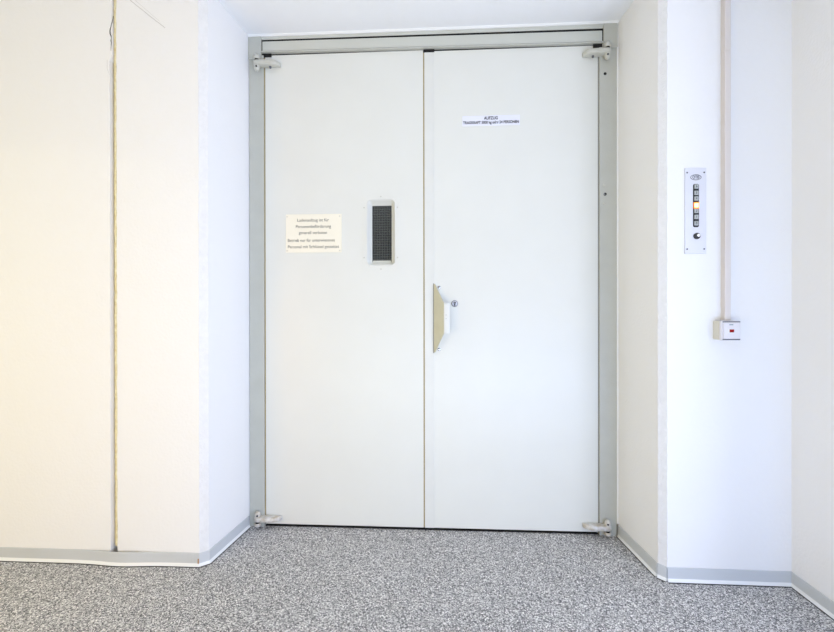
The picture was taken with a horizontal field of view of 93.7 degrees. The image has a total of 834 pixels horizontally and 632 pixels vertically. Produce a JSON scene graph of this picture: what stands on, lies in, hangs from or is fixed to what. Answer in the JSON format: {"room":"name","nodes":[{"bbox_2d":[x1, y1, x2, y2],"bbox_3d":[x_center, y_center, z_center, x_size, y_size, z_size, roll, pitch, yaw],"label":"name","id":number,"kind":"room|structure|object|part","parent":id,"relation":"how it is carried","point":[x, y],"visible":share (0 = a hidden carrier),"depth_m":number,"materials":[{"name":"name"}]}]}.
{"room":"elevator lobby","nodes":[
{"label":"elevator lobby","id":0,"kind":"room"},
{"bbox_2d":[0,0,117,551],"bbox_3d":[-2.206,-0.174,1.985,1.797,2.500,0.485,0,0,3],"label":"wall","id":1,"kind":"structure","parent":0,"point":[57,353],"depth_m":1.71,"materials":[{"name":"paint"}]},
{"bbox_2d":[0,547,192,567],"bbox_3d":[-2.033,1.048,1.724,2.145,0.057,0.024,0,0,3],"label":"baseboard","id":2,"kind":"structure","parent":1,"relation":"attached to","point":[7,554],"depth_m":1.69,"materials":[{"name":"grey plastic"}]},
{"bbox_2d":[116,0,249,552],"bbox_3d":[-1.076,-0.176,1.929,0.432,2.500,0.485,0,0,3],"label":"wall","id":3,"kind":"structure","parent":0,"point":[157,97],"depth_m":1.69,"materials":[{"name":"paint"}]},
{"bbox_2d":[113,0,117,545],"bbox_3d":[-1.316,-0.210,1.740,0.038,2.420,0.086,0,0,3],"label":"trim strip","id":4,"kind":"object","parent":3,"relation":"attached to","point":[114,64],"visible":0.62,"depth_m":1.70,"materials":[{"name":"plastic"}]},
{"bbox_2d":[192,516,250,567],"bbox_3d":[-0.881,1.046,1.822,0.061,0.057,0.341,0,0,19],"label":"baseboard","id":5,"kind":"structure","parent":3,"relation":"attached to","point":[208,557],"depth_m":1.77,"materials":[{"name":"grey plastic"}]},
{"bbox_2d":[253,50,424,526],"bbox_3d":[-0.392,-0.133,1.984,0.860,2.388,0.098,0,0,3],"label":"door","id":6,"kind":"structure","parent":3,"relation":"in","point":[344,132],"depth_m":1.98,"materials":[{"name":"metal"}]},
{"bbox_3d":[-0.758,-1.273,1.972,0.132,0.027,0.042,0,0,3],"label":"hinge arm","id":7,"kind":"part","parent":6,"relation":"part of","materials":[{"name":"paint"}]},
{"bbox_3d":[-0.755,1.025,1.976,0.132,0.027,0.042,0,0,3],"label":"hinge arm","id":8,"kind":"part","parent":6,"relation":"part of","materials":[{"name":"metal"}]},
{"bbox_2d":[286,214,341,252],"bbox_3d":[-0.524,-0.419,1.981,0.286,0.194,0.005,0,0,3],"label":"notice sign","id":9,"kind":"object","parent":6,"relation":"attached to","point":[305,233],"visible":1,"depth_m":1.98,"materials":[{"name":"beige paper"}]},
{"bbox_3d":[-0.181,-0.418,1.980,0.182,0.374,0.036,0,0,3],"label":"vision frame","id":10,"kind":"part","parent":6,"relation":"part of","materials":[{"name":"metal"}]},
{"bbox_3d":[-0.178,-0.417,1.999,0.108,0.296,0.005,0,0,3],"label":"glass pane","id":11,"kind":"part","parent":6,"relation":"part of","materials":[{"name":"grey"}]},
{"bbox_2d":[0,525,833,631],"bbox_3d":[0.374,1.107,-0.551,7.200,0.060,5.020,0,0,3],"label":"floor","id":12,"kind":"structure","parent":0,"point":[272,578],"depth_m":1.53,"materials":[{"name":"grey carpet"}]},
{"bbox_2d":[219,0,633,33],"bbox_3d":[0.375,-1.473,-0.486,7.200,0.100,5.160,0,0,3],"label":"ceiling","id":13,"kind":"structure","parent":0,"point":[253,16],"depth_m":1.84,"materials":[{"name":"paint"}]},
{"bbox_2d":[247,20,618,36],"bbox_3d":[0.062,-1.423,1.993,1.838,0.008,0.118,0,0,3],"label":"caulk line","id":14,"kind":"structure","parent":13,"relation":"attached to","point":[612,21],"depth_m":1.94,"materials":[{"name":"white"}]},
{"bbox_2d":[617,0,791,570],"bbox_3d":[1.238,-0.178,1.811,0.526,2.500,0.490,0,0,3],"label":"wall","id":15,"kind":"structure","parent":0,"point":[729,407],"depth_m":1.57,"materials":[{"name":"paint"}]},
{"bbox_2d":[248,23,617,535],"bbox_3d":[0.062,-0.173,1.998,1.834,2.492,0.114,0,0,3],"label":"door frame","id":16,"kind":"structure","parent":15,"relation":"attached to","point":[596,36],"depth_m":1.94,"materials":[{"name":"metal"}]},
{"bbox_3d":[0.060,1.071,2.009,1.668,0.004,0.096,0,0,3],"label":"sill","id":17,"kind":"part","parent":16,"relation":"part of","materials":[{"name":"grey metal"}]},
{"bbox_3d":[0.061,-1.410,1.999,1.700,0.018,0.106,0,0,3],"label":"header rail","id":18,"kind":"part","parent":16,"relation":"part of","materials":[{"name":"grey metal"}]},
{"bbox_3d":[0.058,-1.369,1.953,1.692,0.058,0.009,0,0,3],"label":"header panel","id":19,"kind":"part","parent":16,"relation":"part of","materials":[{"name":"grey metal"}]},
{"bbox_2d":[423,41,611,536],"bbox_3d":[0.485,-0.135,1.931,0.904,2.392,0.105,0,0,3],"label":"door","id":20,"kind":"structure","parent":15,"relation":"in","point":[511,211],"depth_m":1.94,"materials":[{"name":"metal"}]},
{"bbox_3d":[0.102,0.011,1.952,0.032,0.331,0.003,0,0,3],"label":"pull handle","id":21,"kind":"part","parent":20,"relation":"part of","materials":[{"name":"metal"}]},
{"bbox_2d":[462,115,519,125],"bbox_3d":[0.366,-0.968,1.937,0.282,0.050,0.002,0,0,3],"label":"sign","id":22,"kind":"object","parent":20,"relation":"attached to","point":[491,120],"visible":1,"depth_m":1.94,"materials":[{"name":"white"}]},
{"bbox_3d":[0.871,-1.274,1.891,0.128,0.027,0.042,0,0,3],"label":"hinge arm","id":23,"kind":"part","parent":20,"relation":"part of","materials":[{"name":"paint"}]},
{"bbox_3d":[0.874,1.023,1.895,0.128,0.027,0.042,0,0,3],"label":"hinge arm","id":24,"kind":"part","parent":20,"relation":"part of","materials":[{"name":"metal"}]},
{"bbox_2d":[617,47,618,523],"bbox_3d":[0.977,-0.203,1.930,0.007,2.430,0.058,0,0,3],"label":"caulk line","id":25,"kind":"structure","parent":15,"relation":"attached to","point":[617,47],"depth_m":1.90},
{"bbox_2d":[617,525,657,576],"bbox_3d":[0.978,1.044,1.753,0.014,0.057,0.292,0,0,-2],"label":"baseboard","id":26,"kind":"structure","parent":15,"relation":"attached to","point":[646,560],"depth_m":1.73,"materials":[{"name":"grey plastic"}]},
{"bbox_2d":[657,563,666,582],"bbox_3d":[0.995,1.043,1.590,0.014,0.058,0.033,0,0,-41],"label":"baseboard","id":27,"kind":"structure","parent":15,"relation":"attached to","point":[661,569],"depth_m":1.59,"materials":[{"name":"grey plastic"}]},
{"bbox_2d":[658,0,667,566],"bbox_3d":[1.000,-0.206,1.593,0.006,2.444,0.035,0,0,-41],"label":"bead","id":28,"kind":"object","parent":15,"relation":"attached to","point":[662,10],"visible":1,"depth_m":1.59,"materials":[{"name":"paint"}]},
{"bbox_2d":[684,168,705,253],"bbox_3d":[1.118,-0.422,1.566,0.082,0.344,0.017,0,0,3],"label":"control panel","id":29,"kind":"object","parent":15,"relation":"attached to","point":[694,178],"visible":1,"depth_m":1.57,"materials":[{"name":"silver plastic"}]},
{"bbox_2d":[721,0,730,319],"bbox_3d":[1.227,-0.705,1.556,0.022,1.445,0.026,0,0,3],"label":"duct","id":30,"kind":"object","parent":15,"relation":"attached to","point":[725,4],"visible":1,"depth_m":1.54,"materials":[{"name":"beige plastic"}]},
{"bbox_2d":[713,321,739,340],"bbox_3d":[1.222,0.057,1.543,0.070,0.078,0.056,0,0,3],"label":"switch box","id":31,"kind":"object","parent":15,"relation":"attached to","point":[722,330],"visible":1,"depth_m":1.52,"materials":[{"name":"plastic"}]},
{"bbox_3d":[1.223,0.057,1.520,0.064,0.064,0.004,0,0,3],"label":"rocker plate","id":32,"kind":"part","parent":31,"relation":"part of","materials":[{"name":"plastic"}]},
{"bbox_2d":[667,567,791,587],"bbox_3d":[1.250,1.044,1.562,0.478,0.057,0.014,0,0,3],"label":"baseboard","id":33,"kind":"structure","parent":15,"relation":"attached to","point":[675,575],"depth_m":1.56,"materials":[{"name":"grey plastic"}]},
{"bbox_2d":[792,0,833,601],"bbox_3d":[1.540,-0.178,1.486,0.111,2.500,1.110,0,0,3],"label":"wall","id":34,"kind":"structure","parent":0,"point":[812,20],"depth_m":1.47,"materials":[{"name":"paint"}]},
{"bbox_2d":[791,572,833,620],"bbox_3d":[1.467,1.044,1.244,0.014,0.057,0.615,0,0,3],"label":"baseboard","id":35,"kind":"structure","parent":34,"relation":"attached to","point":[815,597],"depth_m":1.46,"materials":[{"name":"grey plastic"}]}
]}

